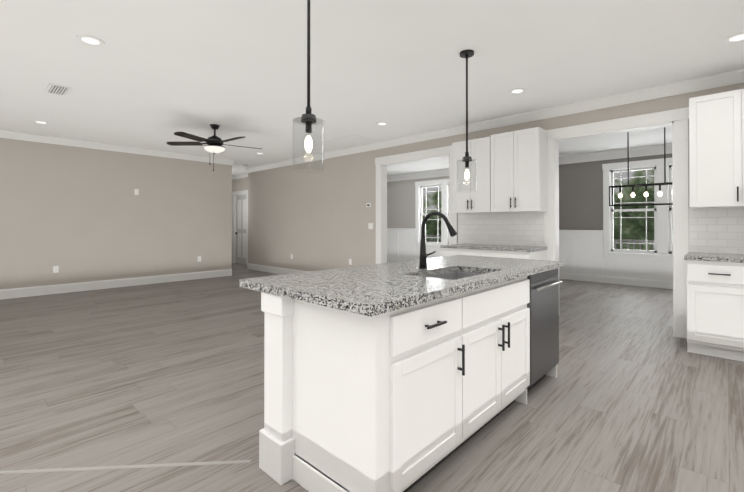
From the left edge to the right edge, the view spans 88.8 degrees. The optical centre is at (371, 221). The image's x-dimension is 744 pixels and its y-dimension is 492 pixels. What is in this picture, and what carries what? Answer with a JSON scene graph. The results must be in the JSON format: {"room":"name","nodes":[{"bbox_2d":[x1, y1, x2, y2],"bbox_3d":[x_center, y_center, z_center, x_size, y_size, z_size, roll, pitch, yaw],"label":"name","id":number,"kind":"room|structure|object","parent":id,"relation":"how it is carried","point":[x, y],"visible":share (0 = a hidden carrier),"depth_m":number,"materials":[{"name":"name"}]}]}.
{"room":"kitchen","nodes":[
{"label":"kitchen","id":0,"kind":"room"},
{"bbox_2d":[0,138,231,289],"bbox_3d":[-6.152,-0.105,6.175,0.140,2.745,8.060,0,-1,43],"label":"wall","id":1,"kind":"structure","parent":0,"point":[77,214],"depth_m":7.22,"materials":[{"name":"beige paint"}]},
{"bbox_2d":[53,266,58,272],"bbox_3d":[-5.564,0.841,6.687,0.008,0.115,0.075,0,-1,43],"label":"outlet","id":2,"kind":"object","parent":1,"relation":"attached to","point":[55,268],"depth_m":6.68,"materials":[{"name":"white plastic"}]},
{"bbox_2d":[134,189,138,194],"bbox_3d":[-4.715,-0.592,7.608,0.006,0.115,0.075,0,-1,43],"label":"outlet","id":3,"kind":"object","parent":1,"relation":"attached to","point":[136,192],"depth_m":7.60,"materials":[{"name":"white plastic"}]},
{"bbox_2d":[232,177,247,191],"bbox_3d":[-4.097,-0.064,11.770,3.140,2.745,0.120,0,-1,43],"label":"wall","id":4,"kind":"structure","parent":0,"point":[240,184],"depth_m":11.61,"materials":[{"name":"beige paint"}]},
{"bbox_2d":[235,195,245,263],"bbox_3d":[-3.995,0.241,11.642,0.740,2.108,0.085,0,-1,43],"label":"hall door","id":5,"kind":"structure","parent":4,"relation":"in","point":[240,232],"depth_m":11.67,"materials":[{"name":"paint"}]},
{"bbox_2d":[0,263,743,491],"bbox_3d":[-2.281,1.315,5.824,15.100,0.100,13.250,0,-1,43],"label":"floor","id":6,"kind":"structure","parent":0,"point":[634,396],"depth_m":2.60,"materials":[{"name":"grey wood"}]},
{"bbox_2d":[0,460,250,473],"bbox_3d":[-1.949,1.233,1.859,2.654,0.004,0.022,0,0,-4],"label":"transition strip","id":7,"kind":"object","parent":6,"relation":"on","point":[122,467],"visible":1,"depth_m":1.91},
{"bbox_2d":[255,263,564,491],"bbox_3d":[0.504,0.797,2.485,0.779,0.884,2.306,0,-1,43],"label":"kitchen island","id":8,"kind":"object","parent":6,"relation":"on","point":[402,376],"depth_m":1.75,"materials":[{"name":"wood"}]},
{"bbox_2d":[239,255,562,310],"bbox_3d":[0.416,0.336,2.543,0.970,0.040,2.270,0,-1,43],"label":"island countertop","id":9,"kind":"structure","parent":8,"relation":"on","point":[374,287],"depth_m":2.01,"materials":[{"name":"grey stone"}]},
{"bbox_2d":[419,211,456,268],"bbox_3d":[0.464,0.124,2.525,0.287,0.380,0.166,0,-1,43],"label":"faucet","id":10,"kind":"object","parent":9,"relation":"on","point":[424,255],"visible":1,"depth_m":2.54,"materials":[{"name":"black metal"}]},
{"bbox_2d":[435,271,482,278],"bbox_3d":[0.520,0.453,2.376,0.374,0.221,0.654,0,-1,43],"label":"sink","id":11,"kind":"object","parent":9,"relation":"in","point":[438,274],"depth_m":2.65,"materials":[{"name":"silver metal"}]},
{"bbox_2d":[527,268,561,391],"bbox_3d":[1.104,0.805,2.958,0.565,0.876,0.588,0,-1,43],"label":"dishwasher","id":12,"kind":"object","parent":8,"relation":"in","point":[543,305],"visible":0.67,"depth_m":2.76,"materials":[{"name":"silver metal"}]},
{"bbox_2d":[440,247,479,256],"bbox_3d":[1.430,0.819,5.462,0.610,0.884,0.624,0,-1,43],"label":"base cabinet","id":13,"kind":"object","parent":6,"relation":"on","point":[446,251],"depth_m":5.23,"materials":[{"name":"wood"}]},
{"bbox_2d":[480,247,546,259],"bbox_3d":[1.884,0.816,5.037,0.635,0.884,0.624,0,-1,43],"label":"base cabinet","id":14,"kind":"object","parent":6,"relation":"on","point":[520,252],"depth_m":4.81,"materials":[{"name":"wood"}]},
{"bbox_2d":[440,243,543,250],"bbox_3d":[1.657,0.356,5.249,1.268,0.040,0.629,0,-1,43],"label":"countertop","id":15,"kind":"structure","parent":14,"relation":"on","point":[487,247],"depth_m":4.93,"materials":[{"name":"grey stone"}]},
{"bbox_2d":[684,252,743,361],"bbox_3d":[3.347,0.786,3.666,0.475,0.924,0.629,0,-1,43],"label":"base cabinet","id":16,"kind":"object","parent":6,"relation":"on","point":[715,304],"visible":1,"depth_m":3.44,"materials":[{"name":"wood"}]},
{"bbox_2d":[0,0,743,175],"bbox_3d":[-2.281,-1.540,5.845,15.100,0.120,13.250,0,-1,43],"label":"ceiling","id":17,"kind":"structure","parent":0,"point":[153,74],"depth_m":3.62,"materials":[{"name":"paint"}]},
{"bbox_2d":[33,120,48,123],"bbox_3d":[-4.931,-1.478,5.660,0.190,0.008,0.190,0,-1,43],"label":"recessed light","id":18,"kind":"object","parent":17,"relation":"in","point":[40,122],"visible":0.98,"depth_m":5.65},
{"bbox_2d":[45,83,72,95],"bbox_3d":[-3.548,-1.485,4.299,0.400,0.013,0.200,0,-1,43],"label":"ceiling vent","id":19,"kind":"object","parent":17,"relation":"in","point":[56,89],"visible":1,"depth_m":4.27,"materials":[{"name":"white metal"}]},
{"bbox_2d":[76,35,104,45],"bbox_3d":[-2.328,-1.497,3.144,0.190,0.008,0.190,0,-1,43],"label":"recessed light","id":20,"kind":"object","parent":17,"relation":"in","point":[91,40],"visible":1,"depth_m":3.13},
{"bbox_2d":[166,124,260,170],"bbox_3d":[-2.372,-1.123,5.827,1.386,0.715,1.407,0,-1,43],"label":"ceiling fan","id":21,"kind":"object","parent":17,"relation":"hanging from","point":[214,143],"visible":1,"depth_m":5.76,"materials":[{"name":"black metal"}]},
{"bbox_2d":[293,0,323,173],"bbox_3d":[-0.347,-0.891,2.081,0.172,1.235,0.172,0,-1,43],"label":"pendant light","id":22,"kind":"object","parent":17,"relation":"hanging from","point":[308,119],"visible":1,"depth_m":2.07,"materials":[{"name":"black metal"}]},
{"bbox_2d":[376,122,387,124],"bbox_3d":[0.153,-1.478,5.739,0.190,0.008,0.190,0,-1,43],"label":"recessed light","id":23,"kind":"object","parent":17,"relation":"in","point":[381,123],"visible":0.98,"depth_m":5.71,"materials":[{"name":"white plastic"}]},
{"bbox_2d":[457,49,476,192],"bbox_3d":[0.841,-0.881,3.366,0.172,1.235,0.172,0,-1,43],"label":"pendant light","id":24,"kind":"object","parent":17,"relation":"hanging from","point":[467,158],"visible":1,"depth_m":3.36,"materials":[{"name":"black metal"}]},
{"bbox_2d":[509,88,525,93],"bbox_3d":[1.658,-1.488,4.332,0.190,0.008,0.190,0,-1,43],"label":"recessed light","id":25,"kind":"object","parent":17,"relation":"in","point":[516,90],"visible":1,"depth_m":4.31,"materials":[{"name":"white plastic"}]},
{"bbox_2d":[609,127,672,206],"bbox_3d":[4.295,-0.867,5.955,0.969,1.224,0.236,0,-1,43],"label":"dining chandelier","id":26,"kind":"object","parent":17,"relation":"hanging from","point":[646,194],"visible":0.62,"depth_m":5.97,"materials":[{"name":"black metal"}]},
{"bbox_2d":[724,32,743,42],"bbox_3d":[2.987,-1.497,3.089,0.190,0.008,0.190,0,-1,43],"label":"recessed light","id":27,"kind":"object","parent":17,"relation":"in","point":[737,37],"visible":1,"depth_m":3.10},
{"bbox_2d":[248,83,743,271],"bbox_3d":[0.885,-0.101,6.804,11.200,2.745,0.570,0,-1,43],"label":"wall","id":28,"kind":"structure","parent":0,"point":[314,220],"depth_m":8.04,"materials":[{"name":"beige paint"}]},
{"bbox_2d":[368,223,372,228],"bbox_3d":[-0.026,0.085,7.256,0.120,0.115,0.012,0,-1,43],"label":"light switch","id":29,"kind":"object","parent":28,"relation":"attached to","point":[370,225],"depth_m":7.26,"materials":[{"name":"white plastic"}]},
{"bbox_2d":[232,107,688,338],"bbox_3d":[-0.454,0.043,8.045,11.077,2.475,0.604,0,-1,43],"label":"door frame","id":30,"kind":"structure","parent":28,"relation":"attached to","point":[676,120],"depth_m":4.71,"materials":[{"name":"white wood"}]},
{"bbox_2d":[452,135,491,213],"bbox_3d":[1.530,-0.662,5.577,0.605,1.070,0.342,0,-1,43],"label":"upper cabinet","id":31,"kind":"object","parent":28,"relation":"attached to","point":[479,200],"depth_m":5.42,"materials":[{"name":"white wood"}]},
{"bbox_2d":[492,127,547,212],"bbox_3d":[1.988,-0.666,5.148,0.651,1.070,0.342,0,-1,43],"label":"upper cabinet","id":32,"kind":"object","parent":28,"relation":"attached to","point":[512,170],"depth_m":4.99,"materials":[{"name":"white wood"}]},
{"bbox_2d":[458,207,743,253],"bbox_3d":[3.067,0.099,4.367,4.685,0.480,0.008,0,-1,43],"label":"backsplash","id":33,"kind":"structure","parent":28,"relation":"attached to","point":[716,230],"depth_m":5.12,"materials":[{"name":"tile"}]},
{"bbox_2d":[689,89,743,208],"bbox_3d":[3.570,-0.691,3.669,0.764,1.100,0.342,0,-1,43],"label":"upper cabinet","id":34,"kind":"object","parent":28,"relation":"attached to","point":[716,150],"visible":1,"depth_m":3.64,"materials":[{"name":"white wood"}]},
{"bbox_2d":[387,153,671,229],"bbox_3d":[3.412,-0.082,9.404,11.060,2.745,0.140,0,-1,43],"label":"wall","id":35,"kind":"structure","parent":0,"point":[580,196],"depth_m":8.34,"materials":[{"name":"grey paint"}]},
{"bbox_2d":[414,179,448,248],"bbox_3d":[2.054,-0.203,10.640,2.020,1.965,0.190,0,-1,43],"label":"dining room window","id":36,"kind":"structure","parent":35,"relation":"in","point":[421,185],"depth_m":10.90,"materials":[{"name":"white wood"}]},
{"bbox_2d":[387,228,672,288],"bbox_3d":[3.348,0.740,9.330,11.060,1.100,0.045,0,-1,43],"label":"wainscoting","id":37,"kind":"structure","parent":35,"relation":"attached to","point":[580,253],"depth_m":8.13,"materials":[{"name":"white wood"}]},
{"bbox_2d":[602,158,672,261],"bbox_3d":[5.604,-0.227,7.321,2.020,1.965,0.190,0,-1,43],"label":"dining room window","id":38,"kind":"structure","parent":35,"relation":"in","point":[662,243],"depth_m":7.48,"materials":[{"name":"white wood"}]},
{"label":"outside","id":39,"kind":"structure","parent":0,"visible":0},
{"bbox_2d":[422,169,672,250],"bbox_3d":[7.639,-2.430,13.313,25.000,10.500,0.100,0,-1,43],"label":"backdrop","id":40,"kind":"structure","parent":39,"point":[633,228],"depth_m":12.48,"materials":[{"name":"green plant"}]},
{"bbox_3d":[-2.339,-0.108,5.889,14.940,2.745,13.130,0,-1,43],"label":"wall","id":41,"kind":"structure","parent":0,"visible":0},
{"bbox_2d":[0,130,239,299],"bbox_3d":[-6.035,-0.106,6.129,0.092,2.745,8.152,0,-1,43],"label":"molding","id":42,"kind":"structure","parent":41,"relation":"attached to","point":[104,284],"depth_m":7.21,"materials":[{"name":"white wood"}]},
{"bbox_2d":[244,69,743,274],"bbox_3d":[0.659,-0.103,6.562,11.200,2.745,0.092,0,-1,43],"label":"crown molding","id":43,"kind":"structure","parent":41,"relation":"attached to","point":[702,83],"depth_m":5.93,"materials":[{"name":"white wood"}]},
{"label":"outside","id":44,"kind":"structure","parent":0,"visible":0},
{"bbox_3d":[3.150,1.458,10.972,15.600,0.190,1.810,0,-1,43],"label":"porch","id":45,"kind":"object","parent":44,"visible":0},
{"bbox_2d":[426,235,672,249],"bbox_3d":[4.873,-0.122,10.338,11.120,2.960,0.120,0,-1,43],"label":"rail","id":46,"kind":"object","parent":45,"relation":"on","point":[631,240],"visible":0.04,"depth_m":9.13,"materials":[{"name":"white wood"}]}
]}

